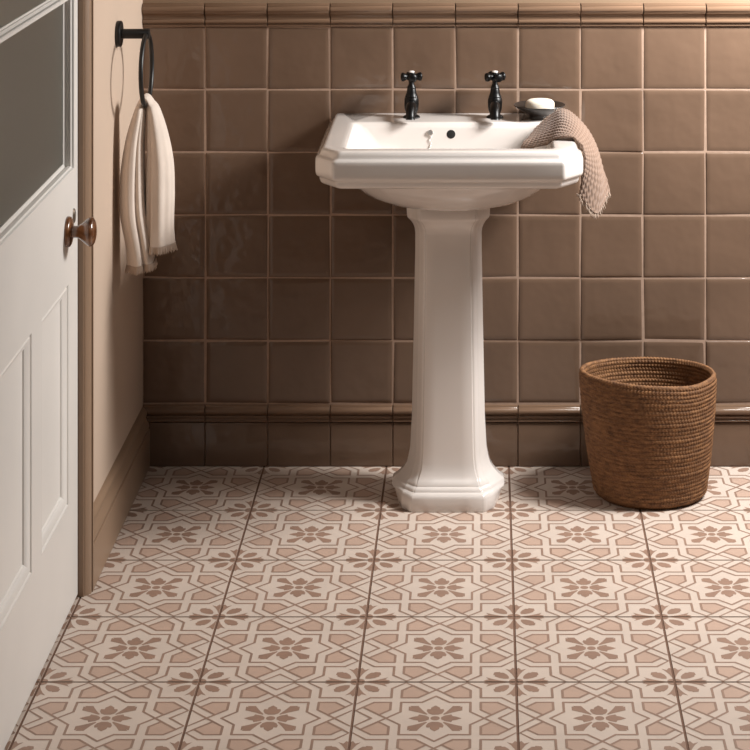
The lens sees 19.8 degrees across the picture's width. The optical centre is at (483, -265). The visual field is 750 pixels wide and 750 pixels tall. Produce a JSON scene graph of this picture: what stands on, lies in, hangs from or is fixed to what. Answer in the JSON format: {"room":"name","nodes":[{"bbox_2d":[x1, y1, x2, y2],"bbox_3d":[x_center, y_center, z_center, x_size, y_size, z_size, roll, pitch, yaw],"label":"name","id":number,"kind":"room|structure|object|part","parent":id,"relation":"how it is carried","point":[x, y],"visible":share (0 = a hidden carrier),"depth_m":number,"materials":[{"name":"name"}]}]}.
{"room":"bathroom","nodes":[
{"label":"bathroom","id":0,"kind":"room"},
{"bbox_2d":[94,0,142,500],"bbox_3d":[-0.905,0.510,3.510,0.120,2.600,3.600,0,0,0],"label":"wall","id":1,"kind":"structure","parent":0,"point":[118,295],"depth_m":4.88,"materials":[{"name":"beige paint"}]},
{"bbox_2d":[0,0,96,749],"bbox_3d":[-0.843,0.806,4.085,0.100,1.992,0.830,0,0,0],"label":"door","id":2,"kind":"structure","parent":1,"relation":"in","point":[40,231],"depth_m":4.12,"materials":[{"name":"white paint"}]},
{"bbox_3d":[-0.859,1.352,3.906,0.012,0.458,0.273,0,0,0],"label":"panel","id":3,"kind":"part","parent":2,"relation":"part of","materials":[{"name":"white paint"}]},
{"bbox_3d":[-0.877,0.226,4.085,0.005,0.613,0.734,0,0,0],"label":"glass pane","id":4,"kind":"part","parent":2,"relation":"part of","materials":[{"name":"grey glass"}]},
{"bbox_3d":[-0.877,0.721,4.085,0.005,0.342,0.734,0,0,0],"label":"glass pane","id":5,"kind":"part","parent":2,"relation":"part of","materials":[{"name":"grey glass"}]},
{"bbox_3d":[-0.859,1.352,4.265,0.012,0.458,0.270,0,0,0],"label":"panel","id":6,"kind":"part","parent":2,"relation":"part of","materials":[{"name":"white paint"}]},
{"bbox_2d":[76,0,93,596],"bbox_3d":[-0.896,0.790,4.085,0.139,2.040,0.906,0,0,0],"label":"trim","id":7,"kind":"structure","parent":1,"relation":"attached to","point":[85,7],"depth_m":4.51,"materials":[{"name":"beige paint"}]},
{"bbox_2d":[94,407,149,587],"bbox_3d":[-0.836,1.735,4.924,0.018,0.148,0.764,0,0,0],"label":"baseboard","id":8,"kind":"structure","parent":1,"relation":"attached to","point":[113,503],"depth_m":4.89,"materials":[{"name":"beige paint"}]},
{"bbox_2d":[115,21,153,107],"bbox_3d":[-0.807,0.756,4.935,0.076,0.199,0.173,0,0,0],"label":"towel ring","id":9,"kind":"object","parent":1,"relation":"attached to","point":[121,33],"visible":0.98,"depth_m":4.92,"materials":[{"name":"black metal"}]},
{"bbox_3d":[-0.840,0.686,4.935,0.011,0.060,0.060,0,0,0],"label":"wall plate","id":10,"kind":"part","parent":9,"relation":"part of","materials":[{"name":"black metal"}]},
{"bbox_3d":[-0.803,0.686,4.935,0.067,0.023,0.023,0,0,0],"label":"arm","id":11,"kind":"part","parent":9,"relation":"part of","materials":[{"name":"black metal"}]},
{"bbox_2d":[119,93,177,275],"bbox_3d":[-0.771,1.028,4.924,0.132,0.407,0.114,0,0,0],"label":"hand towel","id":12,"kind":"object","parent":9,"relation":"hanging from","point":[146,202],"visible":0.98,"depth_m":4.89,"materials":[{"name":"beige fabric"}]},
{"bbox_2d":[4,466,749,749],"bbox_3d":[0.325,1.830,3.591,3.250,0.040,3.762,0,0,0],"label":"floor","id":13,"kind":"structure","parent":0,"point":[230,607],"depth_m":4.38,"materials":[{"name":"beige tile"}]},
{"bbox_2d":[392,208,503,511],"bbox_3d":[-0.085,1.460,5.089,0.266,0.698,0.190,0,0,0],"label":"pedestal","id":14,"kind":"object","parent":13,"relation":"on","point":[448,466],"visible":0.89,"depth_m":5.05,"materials":[{"name":"white ceramic"}]},
{"bbox_2d":[315,70,582,210],"bbox_3d":[-0.079,0.965,5.057,0.609,0.290,0.503,0,0,0],"label":"basin","id":15,"kind":"object","parent":14,"relation":"on","point":[412,159],"visible":0.94,"depth_m":4.89,"materials":[{"name":"white ceramic"}]},
{"bbox_3d":[-0.177,0.909,5.206,0.025,0.038,0.094,0,0,0],"label":"spout","id":16,"kind":"part","parent":15,"relation":"part of","materials":[{"name":"black metal"}]},
{"bbox_2d":[403,81,419,118],"bbox_3d":[-0.177,0.889,5.250,0.042,0.095,0.042,0,0,0],"label":"tap","id":17,"kind":"object","parent":15,"relation":"on","point":[411,95],"depth_m":5.24,"materials":[{"name":"black metal"}]},
{"bbox_3d":[-0.177,0.835,5.250,0.049,0.022,0.049,0,0,34],"label":"cross handle","id":18,"kind":"part","parent":15,"relation":"part of","materials":[{"name":"black metal"}]},
{"bbox_3d":[-0.079,1.023,5.057,0.609,0.175,0.503,0,0,0],"label":"bowl","id":19,"kind":"part","parent":15,"relation":"part of","materials":[{"name":"white ceramic"}]},
{"bbox_2d":[487,81,502,118],"bbox_3d":[0.027,0.889,5.250,0.042,0.095,0.042,0,0,0],"label":"tap","id":20,"kind":"object","parent":15,"relation":"on","point":[494,96],"depth_m":5.24,"materials":[{"name":"black metal"}]},
{"bbox_3d":[0.027,0.909,5.206,0.025,0.038,0.094,0,0,0],"label":"spout","id":21,"kind":"part","parent":15,"relation":"part of","materials":[{"name":"black metal"}]},
{"bbox_3d":[0.027,0.835,5.250,0.049,0.022,0.049,0,0,19],"label":"cross handle","id":22,"kind":"part","parent":15,"relation":"part of","materials":[{"name":"black metal"}]},
{"bbox_2d":[514,101,564,119],"bbox_3d":[0.136,0.917,5.235,0.126,0.034,0.126,0,0,0],"label":"soap dish","id":23,"kind":"object","parent":15,"relation":"on","point":[534,114],"visible":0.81,"depth_m":5.21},
{"bbox_2d":[525,98,553,108],"bbox_3d":[0.137,0.902,5.232,0.071,0.033,0.050,0,0,0],"label":"soap bar","id":24,"kind":"object","parent":23,"relation":"in","point":[534,103],"visible":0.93,"depth_m":5.21,"materials":[{"name":"white wax"}]},
{"bbox_2d":[520,108,610,218],"bbox_3d":[0.199,1.007,5.043,0.215,0.223,0.182,0,0,37],"label":"cloth","id":25,"kind":"object","parent":15,"relation":"on","point":[594,190],"visible":0.99,"depth_m":4.99,"materials":[{"name":"beige fabric"}]},
{"bbox_2d":[579,357,716,509],"bbox_3d":[0.391,1.658,5.116,0.329,0.303,0.286,0,0,0],"label":"woven basket","id":26,"kind":"object","parent":13,"relation":"on","point":[648,422],"visible":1,"depth_m":5.01,"materials":[{"name":"brown wicker"}]},
{"bbox_2d":[143,0,749,465],"bbox_3d":[0.321,0.510,5.369,2.932,2.600,0.122,0,0,0],"label":"wall","id":27,"kind":"structure","parent":0,"point":[281,284],"depth_m":5.31,"materials":[{"name":"brown tile"}]},
{"bbox_2d":[142,3,749,25],"bbox_3d":[0.453,0.691,5.300,2.594,0.057,0.027,0,0,0],"label":"trim","id":28,"kind":"structure","parent":27,"relation":"attached to","point":[154,14],"depth_m":5.30,"materials":[{"name":"brown tile"}]},
{"bbox_2d":[143,404,749,421],"bbox_3d":[0.453,1.678,5.304,2.594,0.043,0.018,0,0,0],"label":"trim","id":29,"kind":"structure","parent":27,"relation":"attached to","point":[155,412],"depth_m":5.30,"materials":[{"name":"brown tile"}]},
{"bbox_2d":[148,422,749,465],"bbox_3d":[0.453,1.755,5.309,2.594,0.108,0.007,0,0,0],"label":"baseboard","id":30,"kind":"structure","parent":27,"relation":"attached to","point":[171,443],"depth_m":5.31,"materials":[{"name":"brown tile"}]}
]}

